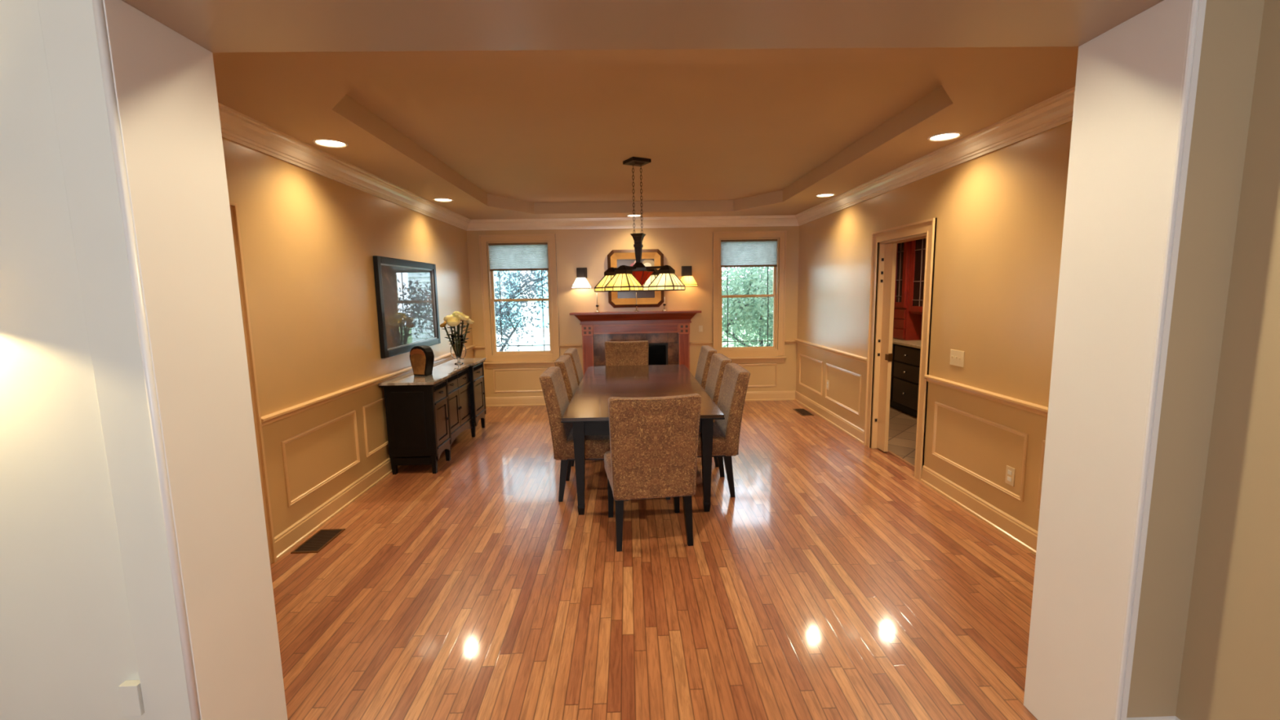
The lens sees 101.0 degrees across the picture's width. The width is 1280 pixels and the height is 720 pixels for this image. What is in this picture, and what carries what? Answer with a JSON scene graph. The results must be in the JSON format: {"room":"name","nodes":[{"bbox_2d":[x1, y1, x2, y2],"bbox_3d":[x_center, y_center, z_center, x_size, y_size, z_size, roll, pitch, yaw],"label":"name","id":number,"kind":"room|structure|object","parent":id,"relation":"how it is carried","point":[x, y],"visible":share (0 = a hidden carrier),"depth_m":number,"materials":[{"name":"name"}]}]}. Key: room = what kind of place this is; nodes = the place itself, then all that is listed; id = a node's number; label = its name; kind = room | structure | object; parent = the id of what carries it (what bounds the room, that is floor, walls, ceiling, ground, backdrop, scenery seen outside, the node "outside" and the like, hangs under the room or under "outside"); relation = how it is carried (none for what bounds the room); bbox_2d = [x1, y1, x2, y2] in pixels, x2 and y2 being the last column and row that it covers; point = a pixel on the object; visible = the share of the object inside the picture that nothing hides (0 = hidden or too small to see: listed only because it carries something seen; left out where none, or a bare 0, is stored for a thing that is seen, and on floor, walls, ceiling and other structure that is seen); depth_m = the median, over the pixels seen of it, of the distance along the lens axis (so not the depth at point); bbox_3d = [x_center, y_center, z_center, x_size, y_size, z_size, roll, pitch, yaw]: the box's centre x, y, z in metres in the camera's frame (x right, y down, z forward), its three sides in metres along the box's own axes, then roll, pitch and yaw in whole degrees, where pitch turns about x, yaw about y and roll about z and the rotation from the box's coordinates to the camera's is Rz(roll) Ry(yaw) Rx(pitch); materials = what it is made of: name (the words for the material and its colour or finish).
{"room":"dining room","nodes":[
{"label":"dining room","id":0,"kind":"room"},
{"bbox_2d":[0,0,145,719],"bbox_3d":[-2.131,0.422,-0.845,1.326,2.750,4.720,-1,7,-1],"label":"wall","id":1,"kind":"structure","parent":0,"point":[67,646],"depth_m":1.52,"materials":[{"name":"paint"}]},
{"bbox_2d":[118,680,144,715],"bbox_3d":[-1.543,1.030,1.606,0.056,0.100,0.026,-1,7,-1],"label":"wall outlet","id":2,"kind":"object","parent":1,"relation":"attached to","point":[130,691],"visible":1,"depth_m":1.59,"materials":[{"name":"paint"}]},
{"bbox_2d":[222,137,473,537],"bbox_3d":[-2.460,-0.331,4.818,0.140,2.910,6.034,-1,7,-1],"label":"wall","id":3,"kind":"structure","parent":0,"point":[310,240],"depth_m":3.90,"materials":[{"name":"beige paint"}]},
{"bbox_2d":[229,201,276,564],"bbox_3d":[-2.386,0.258,2.622,0.170,2.200,1.150,-1,7,-1],"label":"door frame","id":4,"kind":"structure","parent":3,"relation":"in","point":[233,206],"depth_m":3.17,"materials":[{"name":"beige paint"}]},
{"bbox_2d":[280,409,359,506],"bbox_3d":[-2.344,0.696,3.933,0.014,0.445,0.935,-1,7,-1],"label":"trim","id":5,"kind":"structure","parent":3,"relation":"attached to","point":[290,503],"depth_m":3.78,"materials":[{"name":"beige paint"}]},
{"bbox_2d":[274,457,400,560],"bbox_3d":[-2.370,0.914,5.587,0.026,0.140,4.551,-1,7,-1],"label":"baseboard","id":6,"kind":"structure","parent":3,"relation":"attached to","point":[287,540],"depth_m":3.93,"materials":[{"name":"beige paint"}]},
{"bbox_2d":[217,102,471,231],"bbox_3d":[-2.359,-1.540,4.595,0.100,0.141,5.894,-1,7,-1],"label":"trim","id":7,"kind":"structure","parent":3,"relation":"attached to","point":[237,127],"depth_m":3.83,"materials":[{"name":"paint"}]},
{"bbox_2d":[261,345,475,426],"bbox_3d":[-2.376,0.095,5.481,0.040,0.056,4.551,-1,7,-1],"label":"trim","id":8,"kind":"structure","parent":3,"relation":"attached to","point":[277,415],"depth_m":4.04,"materials":[{"name":"beige paint"}]},
{"bbox_2d":[362,397,388,457],"bbox_3d":[-2.370,0.560,4.990,0.014,0.445,0.933,-1,7,-1],"label":"trim","id":9,"kind":"structure","parent":3,"relation":"attached to","point":[368,454],"depth_m":4.56,"materials":[{"name":"beige paint"}]},
{"bbox_2d":[373,255,440,358],"bbox_3d":[-2.386,-0.567,5.507,0.041,0.930,1.460,-1,7,-1],"label":"mirror","id":10,"kind":"object","parent":3,"relation":"attached to","point":[406,291],"visible":1,"depth_m":5.35,"materials":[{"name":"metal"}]},
{"bbox_2d":[381,265,435,348],"bbox_3d":[-2.397,-0.567,5.506,0.010,0.800,1.330,-1,7,-1],"label":"print","id":11,"kind":"object","parent":10,"relation":"attached to","point":[409,291],"depth_m":5.45},
{"bbox_2d":[493,270,550,351],"bbox_3d":[-5.497,-4.117,19.004,15.600,8.400,6.000,-1,7,-1],"label":"sky","id":12,"kind":"structure","parent":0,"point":[538,334],"depth_m":16.91,"materials":[{"name":"white"}]},
{"bbox_2d":[466,226,799,397],"bbox_3d":[-0.069,-0.755,7.794,4.788,2.910,0.140,-1,7,-1],"label":"wall","id":13,"kind":"structure","parent":0,"point":[589,249],"depth_m":7.68,"materials":[{"name":"beige paint"}]},
{"bbox_2d":[479,234,559,368],"bbox_3d":[-1.740,-0.846,7.704,1.140,1.920,0.215,-1,7,-1],"label":"window","id":14,"kind":"structure","parent":13,"relation":"in","point":[504,252],"depth_m":7.63,"materials":[{"name":"beige paint"}]},
{"bbox_2d":[488,244,548,269],"bbox_3d":[-1.751,-1.490,7.614,0.842,0.340,0.007,-1,7,-1],"label":"cellular shade","id":15,"kind":"object","parent":14,"relation":"attached to","point":[501,256],"depth_m":7.61,"materials":[{"name":"white fabric"}]},
{"bbox_2d":[493,368,547,392],"bbox_3d":[-1.715,0.300,7.811,0.900,0.350,0.014,-1,7,-1],"label":"trim","id":16,"kind":"structure","parent":13,"relation":"attached to","point":[518,369],"depth_m":7.80,"materials":[{"name":"beige paint"}]},
{"bbox_2d":[571,267,591,288],"bbox_3d":[-0.837,-1.171,7.514,0.262,0.298,0.269,-1,7,-1],"label":"wall sconce","id":17,"kind":"object","parent":13,"relation":"attached to","point":[580,282],"visible":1,"depth_m":7.44,"materials":[{"name":"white glass"}]},
{"bbox_2d":[466,215,799,231],"bbox_3d":[-0.086,-1.955,7.519,4.788,0.141,0.100,-1,7,-1],"label":"trim","id":18,"kind":"structure","parent":13,"relation":"attached to","point":[744,220],"depth_m":7.52,"materials":[{"name":"paint"}]},
{"bbox_2d":[472,340,797,350],"bbox_3d":[-0.058,-0.218,7.772,4.788,0.056,0.040,-1,7,-1],"label":"trim","id":19,"kind":"structure","parent":13,"relation":"attached to","point":[786,342],"depth_m":7.76,"materials":[{"name":"beige paint"}]},
{"bbox_2d":[607,248,664,307],"bbox_3d":[-0.060,-1.179,7.643,0.810,0.830,0.048,-1,7,-1],"label":"framed picture","id":20,"kind":"object","parent":13,"relation":"attached to","point":[650,257],"visible":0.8,"depth_m":7.65,"materials":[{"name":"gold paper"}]},
{"bbox_2d":[617,258,654,298],"bbox_3d":[-0.060,-1.180,7.653,0.544,0.570,0.008,-1,7,-1],"label":"print","id":21,"kind":"object","parent":20,"relation":"attached to","point":[628,262],"depth_m":7.67},
{"bbox_2d":[485,391,795,406],"bbox_3d":[-0.044,0.580,7.882,4.788,0.140,0.026,-1,7,-1],"label":"baseboard","id":22,"kind":"structure","parent":13,"relation":"attached to","point":[761,395],"depth_m":7.85,"materials":[{"name":"beige paint"}]},
{"bbox_2d":[680,266,697,286],"bbox_3d":[0.682,-1.200,7.547,0.262,0.298,0.269,-1,7,-1],"label":"wall sconce","id":23,"kind":"object","parent":13,"relation":"attached to","point":[687,279],"visible":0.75,"depth_m":7.47,"materials":[{"name":"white glass"}]},
{"bbox_2d":[698,325,702,331],"bbox_3d":[0.897,-0.461,7.775,0.060,0.090,0.018,-1,7,-1],"label":"light switch","id":24,"kind":"object","parent":13,"relation":"attached to","point":[700,327],"visible":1,"depth_m":7.78,"materials":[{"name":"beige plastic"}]},
{"bbox_2d":[712,230,786,363],"bbox_3d":[1.599,-0.912,7.777,1.120,1.920,0.215,-1,7,-1],"label":"window","id":25,"kind":"structure","parent":13,"relation":"in","point":[731,249],"depth_m":7.71,"materials":[{"name":"beige paint"}]},
{"bbox_2d":[720,240,777,265],"bbox_3d":[1.588,-1.555,7.687,0.822,0.340,0.007,-1,7,-1],"label":"cellular shade","id":26,"kind":"object","parent":25,"relation":"attached to","point":[732,252],"depth_m":7.69,"materials":[{"name":"white fabric"}]},
{"bbox_2d":[738,363,777,386],"bbox_3d":[1.619,0.234,7.884,0.870,0.350,0.014,-1,7,-1],"label":"trim","id":27,"kind":"structure","parent":13,"relation":"attached to","point":[763,364],"depth_m":7.88,"materials":[{"name":"beige paint"}]},
{"bbox_2d":[212,46,1078,219],"bbox_3d":[-0.018,-1.723,4.598,5.068,0.145,6.234,-1,7,-1],"label":"ceiling","id":28,"kind":"structure","parent":0,"point":[542,134],"depth_m":3.46,"materials":[{"name":"beige paint"}]},
{"bbox_2d":[311,137,348,148],"bbox_3d":[-2.119,-1.482,3.611,0.216,0.010,0.216,-1,7,-1],"label":"recessed light","id":29,"kind":"object","parent":28,"relation":"in","point":[324,142],"visible":1,"depth_m":3.60,"materials":[{"name":"paint"}]},
{"bbox_2d":[432,197,453,202],"bbox_3d":[-2.172,-1.766,5.822,0.216,0.010,0.216,-1,7,-1],"label":"recessed light","id":30,"kind":"object","parent":28,"relation":"in","point":[438,199],"visible":1,"depth_m":5.81,"materials":[{"name":"paint"}]},
{"bbox_2d":[626,213,641,217],"bbox_3d":[-0.082,-1.987,7.266,0.216,0.010,0.216,-1,7,-1],"label":"recessed light","id":31,"kind":"object","parent":28,"relation":"in","point":[635,215],"visible":0.91,"depth_m":7.28,"materials":[{"name":"paint"}]},
{"bbox_2d":[594,156,684,292],"bbox_3d":[-0.019,-1.235,4.884,0.770,1.185,0.770,-3,8,-17],"label":"chandelier","id":32,"kind":"object","parent":28,"relation":"hanging from","point":[637,277],"visible":1,"depth_m":4.78,"materials":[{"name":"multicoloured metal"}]},
{"bbox_2d":[815,193,835,197],"bbox_3d":[2.085,-1.853,5.935,0.216,0.010,0.216,-1,7,-1],"label":"recessed light","id":33,"kind":"object","parent":28,"relation":"in","point":[821,195],"visible":1,"depth_m":5.94,"materials":[{"name":"paint"}]},
{"bbox_2d":[927,131,962,142],"bbox_3d":[2.139,-1.567,3.704,0.216,0.010,0.216,-1,7,-1],"label":"recessed light","id":34,"kind":"object","parent":28,"relation":"in","point":[944,136],"visible":1,"depth_m":3.70,"materials":[{"name":"paint"}]},
{"bbox_2d":[270,400,1037,719],"bbox_3d":[0.715,1.316,2.808,7.300,0.050,12.000,-1,7,-1],"label":"floor","id":35,"kind":"structure","parent":0,"point":[834,583],"depth_m":2.90,"materials":[{"name":"brown wood"}]},
{"bbox_2d":[290,528,345,553],"bbox_3d":[-2.193,1.234,3.604,0.175,0.006,0.340,-1,7,-1],"label":"floor vent","id":36,"kind":"object","parent":35,"relation":"in","point":[317,542],"visible":1,"depth_m":3.59,"materials":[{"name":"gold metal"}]},
{"bbox_2d":[377,357,486,474],"bbox_3d":[-2.135,0.525,5.718,0.500,0.872,1.790,-1,7,-1],"label":"sideboard","id":37,"kind":"object","parent":35,"relation":"on","point":[425,414],"visible":1,"depth_m":4.91,"materials":[{"name":"black wood"}]},
{"bbox_2d":[409,345,434,375],"bbox_3d":[-2.151,0.004,5.197,0.215,0.294,0.112,2,8,19],"label":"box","id":38,"kind":"object","parent":37,"relation":"on","point":[421,357],"visible":1,"depth_m":5.15,"materials":[{"name":"brown wood"}]},
{"bbox_2d":[450,334,466,364],"bbox_3d":[-2.074,-0.121,6.015,0.143,0.330,0.143,6,10,43],"label":"vase","id":39,"kind":"object","parent":37,"relation":"on","point":[461,335],"visible":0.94,"depth_m":6.01,"materials":[{"name":"clear glass"}]},
{"bbox_2d":[440,320,457,356],"bbox_3d":[-2.167,-0.235,5.967,0.169,0.418,0.128,-1,7,-1],"label":"flower","id":40,"kind":"object","parent":39,"relation":"in","point":[442,325],"visible":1,"depth_m":5.95,"materials":[{"name":"green plant"}]},
{"bbox_2d":[443,314,457,353],"bbox_3d":[-2.157,-0.275,6.000,0.147,0.485,0.115,5,9,39],"label":"rose","id":41,"kind":"object","parent":39,"relation":"in","point":[445,318],"visible":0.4,"depth_m":5.97,"materials":[{"name":"green plant"}]},
{"bbox_2d":[446,316,460,356],"bbox_3d":[-2.080,-0.254,5.925,0.155,0.459,0.178,-1,7,-1],"label":"rose","id":42,"kind":"object","parent":39,"relation":"in","point":[452,322],"visible":0.98,"depth_m":5.91,"materials":[{"name":"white plant"}]},
{"bbox_2d":[452,311,462,342],"bbox_3d":[-2.080,-0.299,6.037,0.122,0.518,0.122,-1,7,-1],"label":"rose","id":43,"kind":"object","parent":39,"relation":"in","point":[455,312],"visible":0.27,"depth_m":5.98,"materials":[{"name":"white plant"}]},
{"bbox_2d":[454,312,463,350],"bbox_3d":[-2.049,-0.287,5.985,0.120,0.508,0.117,-1,7,-1],"label":"rose","id":44,"kind":"object","parent":39,"relation":"in","point":[457,314],"visible":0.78,"depth_m":5.97,"materials":[{"name":"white plant"}]},
{"bbox_2d":[458,313,469,356],"bbox_3d":[-2.000,-0.280,5.963,0.149,0.499,0.118,-1,7,-1],"label":"rose","id":45,"kind":"object","parent":39,"relation":"in","point":[464,317],"visible":0.99,"depth_m":5.95,"materials":[{"name":"green plant"}]},
{"bbox_2d":[460,318,474,356],"bbox_3d":[-1.982,-0.267,6.043,0.178,0.453,0.106,-1,7,-1],"label":"rose","id":46,"kind":"object","parent":39,"relation":"in","point":[469,321],"visible":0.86,"depth_m":6.02,"materials":[{"name":"green plant"}]},
{"bbox_2d":[554,355,577,466],"bbox_3d":[-0.452,0.481,5.255,0.715,1.020,0.574,-1,7,-1],"label":"dining chair","id":47,"kind":"object","parent":35,"relation":"on","point":[564,362],"visible":0.28,"depth_m":5.04,"materials":[{"name":"brown fabric"}]},
{"bbox_2d":[563,347,583,386],"bbox_3d":[-0.469,0.392,5.949,0.715,1.020,0.574,-1,7,-1],"label":"dining chair","id":48,"kind":"object","parent":35,"relation":"on","point":[572,352],"visible":0.27,"depth_m":5.86,"materials":[{"name":"brown fabric"}]},
{"bbox_2d":[538,366,628,502],"bbox_3d":[-0.432,0.591,4.402,0.715,1.020,0.574,-1,7,-1],"label":"dining chair","id":49,"kind":"object","parent":35,"relation":"on","point":[552,382],"visible":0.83,"depth_m":4.15,"materials":[{"name":"brown fabric"}]},
{"bbox_2d":[604,340,648,365],"bbox_3d":[-0.159,0.297,6.652,0.574,1.020,0.715,-1,7,-1],"label":"dining chair","id":50,"kind":"object","parent":35,"relation":"on","point":[616,353],"visible":0.27,"depth_m":6.83,"materials":[{"name":"brown fabric"}]},
{"bbox_2d":[569,310,702,374],"bbox_3d":[-0.050,-0.002,7.567,1.860,1.375,0.497,-1,7,-1],"label":"fireplace","id":51,"kind":"object","parent":35,"relation":"on","point":[667,333],"visible":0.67,"depth_m":7.62,"materials":[{"name":"brown wood"}]},
{"bbox_2d":[595,293,599,312],"bbox_3d":[-0.609,-0.815,7.495,0.076,0.274,0.075,-1,7,-1],"label":"candlestick","id":52,"kind":"object","parent":51,"relation":"on","point":[597,305],"visible":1,"depth_m":7.49,"materials":[{"name":"silver metal"}]},
{"bbox_2d":[569,310,702,315],"bbox_3d":[-0.063,-0.681,7.573,1.860,0.030,0.312,-1,7,-1],"label":"shelf","id":53,"kind":"object","parent":51,"relation":"attached to","point":[668,312],"depth_m":7.43,"materials":[{"name":"brown wood"}]},
{"bbox_2d":[634,292,639,311],"bbox_3d":[-0.050,-0.826,7.507,0.076,0.274,0.075,-1,7,-1],"label":"candlestick","id":54,"kind":"object","parent":51,"relation":"on","point":[636,304],"visible":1,"depth_m":7.50,"materials":[{"name":"silver metal"}]},
{"bbox_2d":[560,364,724,515],"bbox_3d":[-0.004,0.613,5.186,1.184,0.760,2.698,-1,7,-1],"label":"dining table","id":55,"kind":"object","parent":35,"relation":"on","point":[588,412],"visible":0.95,"depth_m":4.51,"materials":[{"name":"brown wood"}]},
{"bbox_2d":[604,393,701,551],"bbox_3d":[0.061,0.688,3.582,0.574,1.020,0.715,-2,7,-7],"label":"dining chair","id":56,"kind":"object","parent":35,"relation":"on","point":[654,440],"visible":1,"depth_m":3.29,"materials":[{"name":"brown fabric"}]},
{"bbox_2d":[694,345,716,390],"bbox_3d":[0.480,0.376,5.949,0.715,1.020,0.574,-1,7,-1],"label":"dining chair","id":57,"kind":"object","parent":35,"relation":"on","point":[706,352],"visible":0.28,"depth_m":5.78,"materials":[{"name":"brown fabric"}]},
{"bbox_2d":[666,363,750,499],"bbox_3d":[0.518,0.572,4.422,0.715,1.020,0.574,-1,7,-1],"label":"dining chair","id":58,"kind":"object","parent":35,"relation":"on","point":[735,379],"visible":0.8,"depth_m":4.18,"materials":[{"name":"brown fabric"}]},
{"bbox_2d":[705,353,731,466],"bbox_3d":[0.500,0.478,5.156,0.715,1.020,0.574,-1,7,-1],"label":"dining chair","id":59,"kind":"object","parent":35,"relation":"on","point":[718,362],"visible":0.3,"depth_m":4.99,"materials":[{"name":"brown fabric"}]},
{"bbox_2d":[793,408,813,415],"bbox_3d":[2.209,0.705,7.138,0.160,0.006,0.390,-1,7,-1],"label":"floor vent","id":60,"kind":"object","parent":35,"relation":"in","point":[802,411],"visible":1,"depth_m":7.11,"materials":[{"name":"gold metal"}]},
{"bbox_2d":[889,343,920,417],"bbox_3d":[3.657,0.237,7.078,0.471,0.900,1.900,-1,7,-1],"label":"base cabinet","id":61,"kind":"object","parent":35,"relation":"on","point":[905,363],"visible":0.3,"depth_m":6.88,"materials":[{"name":"black wood"}]},
{"bbox_2d":[892,337,920,348],"bbox_3d":[3.659,-0.227,7.018,0.460,0.034,1.940,-1,7,-1],"label":"countertop","id":62,"kind":"structure","parent":61,"relation":"on","point":[914,344],"depth_m":6.93,"materials":[{"name":"beige stone"}]},
{"bbox_2d":[893,240,922,340],"bbox_3d":[3.711,-1.040,7.470,0.296,1.460,0.720,-1,7,-1],"label":"cabinet","id":63,"kind":"object","parent":62,"relation":"on","point":[907,326],"visible":0.27,"depth_m":7.20,"materials":[{"name":"brown wood"}]},
{"bbox_2d":[795,121,1071,531],"bbox_3d":[2.465,-0.428,4.925,0.140,2.910,6.034,-1,7,-1],"label":"wall","id":64,"kind":"structure","parent":0,"point":[999,213],"depth_m":3.82,"materials":[{"name":"beige paint"}]},
{"bbox_2d":[799,353,822,395],"bbox_3d":[2.349,0.185,7.282,0.014,0.445,0.900,-1,7,-1],"label":"trim","id":65,"kind":"structure","parent":64,"relation":"attached to","point":[800,354],"depth_m":7.22,"materials":[{"name":"beige paint"}]},
{"bbox_2d":[826,379,829,390],"bbox_3d":[2.368,0.314,6.653,0.008,0.120,0.075,-1,7,-1],"label":"power outlet","id":66,"kind":"object","parent":64,"relation":"attached to","point":[828,381],"visible":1,"depth_m":6.64,"materials":[{"name":"beige plastic"}]},
{"bbox_2d":[825,363,861,415],"bbox_3d":[2.375,0.323,6.213,0.014,0.445,0.995,-1,7,-1],"label":"trim","id":67,"kind":"structure","parent":64,"relation":"attached to","point":[858,413],"depth_m":6.09,"materials":[{"name":"beige paint"}]},
{"bbox_2d":[863,217,937,480],"bbox_3d":[2.456,-0.124,4.930,0.170,2.205,1.080,-1,7,-1],"label":"door frame","id":68,"kind":"structure","parent":64,"relation":"in","point":[884,242],"depth_m":5.22,"materials":[{"name":"beige paint"}]},
{"bbox_2d":[794,391,1037,555],"bbox_3d":[2.407,0.906,5.024,0.026,0.140,5.894,-1,7,-1],"label":"baseboard","id":69,"kind":"structure","parent":64,"relation":"attached to","point":[1023,535],"depth_m":3.95,"materials":[{"name":"beige paint"}]},
{"bbox_2d":[794,338,1048,417],"bbox_3d":[2.386,0.087,4.919,0.040,0.056,5.894,-1,7,-1],"label":"trim","id":70,"kind":"structure","parent":64,"relation":"attached to","point":[1015,402],"depth_m":3.83,"materials":[{"name":"beige paint"}]},
{"bbox_2d":[795,86,1075,226],"bbox_3d":[2.327,-1.632,4.697,0.100,0.141,5.894,-1,7,-1],"label":"trim","id":71,"kind":"structure","parent":64,"relation":"attached to","point":[1057,110],"depth_m":3.81,"materials":[{"name":"paint"}]},
{"bbox_2d":[949,349,964,367],"bbox_3d":[2.414,-0.014,4.025,0.018,0.118,0.165,-1,7,-1],"label":"light switch","id":72,"kind":"object","parent":64,"relation":"attached to","point":[957,357],"visible":1,"depth_m":4.02,"materials":[{"name":"beige plastic"}]},
{"bbox_2d":[932,401,1028,502],"bbox_3d":[2.433,0.626,3.848,0.014,0.445,1.005,-1,7,-1],"label":"trim","id":73,"kind":"structure","parent":64,"relation":"attached to","point":[1020,498],"depth_m":3.68,"materials":[{"name":"beige paint"}]},
{"bbox_2d":[1004,465,1015,486],"bbox_3d":[2.446,0.766,3.486,0.008,0.120,0.075,-1,7,-1],"label":"power outlet","id":74,"kind":"object","parent":64,"relation":"attached to","point":[1010,472],"visible":1,"depth_m":3.48,"materials":[{"name":"beige plastic"}]},
{"bbox_2d":[1036,440,1045,511],"bbox_3d":[2.460,0.769,2.730,0.014,0.445,1.000,-1,7,-1],"label":"trim","id":75,"kind":"structure","parent":64,"relation":"attached to","point":[1043,441],"depth_m":3.21,"materials":[{"name":"beige paint"}]},
{"bbox_2d":[1126,0,1264,717],"bbox_3d":[1.633,0.122,1.577,0.192,2.600,0.022,-1,7,-1],"label":"wall","id":76,"kind":"structure","parent":0,"point":[1232,28],"depth_m":1.54,"materials":[{"name":"beige paint"}]},
{"bbox_2d":[1126,715,1180,719],"bbox_3d":[1.700,1.580,-0.614,0.172,0.266,4.698,-1,7,-1],"label":"baseboard","id":77,"kind":"structure","parent":76,"relation":"attached to","point":[1166,717],"depth_m":1.69,"materials":[{"name":"white paint"}]},
{"bbox_2d":[1175,0,1279,719],"bbox_3d":[1.824,0.344,-0.759,0.120,2.750,4.720,-1,7,-1],"label":"wall","id":78,"kind":"structure","parent":0,"point":[1230,668],"depth_m":1.48,"materials":[{"name":"beige paint"}]},
{"bbox_3d":[-0.097,0.029,1.707,5.520,2.910,0.342,-1,7,-1],"label":"wall","id":79,"kind":"structure","parent":0,"visible":0},
{"bbox_2d":[37,0,191,719],"bbox_3d":[-1.457,0.183,1.509,0.143,2.600,0.024,-1,7,-1],"label":"trim","id":80,"kind":"structure","parent":79,"relation":"attached to","point":[68,31],"depth_m":1.47,"materials":[{"name":"paint"}]},
{"bbox_2d":[91,0,200,719],"bbox_3d":[-1.375,0.258,1.508,0.021,2.450,0.022,-1,7,-1],"label":"trim","id":81,"kind":"structure","parent":79,"relation":"attached to","point":[97,5],"depth_m":1.46,"materials":[{"name":"white paint"}]},
{"bbox_2d":[102,0,287,719],"bbox_3d":[-1.377,0.235,1.693,0.020,2.447,0.364,-1,7,-1],"label":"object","id":82,"kind":"structure","parent":79,"relation":"attached to","point":[165,84],"depth_m":1.64,"materials":[{"name":"white paint"}]},
{"bbox_2d":[121,0,1163,52],"bbox_3d":[0.048,-1.016,1.567,2.912,0.020,0.364,-1,7,-1],"label":"ceiling","id":83,"kind":"structure","parent":79,"relation":"attached to","point":[215,25],"depth_m":1.57,"materials":[{"name":"paint"}]},
{"bbox_2d":[1023,0,1191,719],"bbox_3d":[1.514,0.178,1.756,0.020,2.447,0.364,-1,7,-1],"label":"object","id":84,"kind":"structure","parent":79,"relation":"attached to","point":[1128,84],"depth_m":1.71,"materials":[{"name":"white paint"}]},
{"bbox_2d":[1113,0,1206,719],"bbox_3d":[1.524,0.195,1.579,0.030,2.460,0.032,-1,7,-1],"label":"trim","id":85,"kind":"structure","parent":79,"relation":"attached to","point":[1197,7],"depth_m":1.53,"materials":[{"name":"white paint"}]},
{"label":"outside","id":86,"kind":"structure","parent":0,"visible":0},
{"bbox_2d":[722,320,773,346],"bbox_3d":[-0.596,-0.886,26.554,60.000,0.100,37.084,-1,7,-1],"label":"lawn","id":87,"kind":"structure","parent":86,"point":[731,332],"depth_m":26.39,"materials":[{"name":"white"}]},
{"bbox_2d":[493,270,549,351],"bbox_3d":[-2.873,-0.857,10.423,3.108,4.038,4.932,3,8,28],"label":"leafy tree","id":88,"kind":"object","parent":87,"relation":"on","point":[506,313],"visible":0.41,"depth_m":10.94,"materials":[{"name":"green plant"}]},
{"bbox_2d":[721,266,773,346],"bbox_3d":[2.675,-1.065,11.360,3.582,4.036,5.896,0,7,6],"label":"leafy tree","id":89,"kind":"object","parent":87,"relation":"on","point":[753,311],"visible":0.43,"depth_m":10.13,"materials":[{"name":"green plant"}]},
{"bbox_3d":[3.202,-0.563,6.107,1.690,2.750,5.100,-1,7,-1],"label":"wall","id":90,"kind":"structure","parent":0,"visible":0},
{"bbox_2d":[908,238,926,314],"bbox_3d":[3.757,-1.111,6.570,0.240,1.100,1.030,-1,7,-1],"label":"upper cabinet","id":91,"kind":"object","parent":90,"relation":"attached to","point":[916,288],"visible":0.11,"depth_m":6.92,"materials":[{"name":"brown wood"}]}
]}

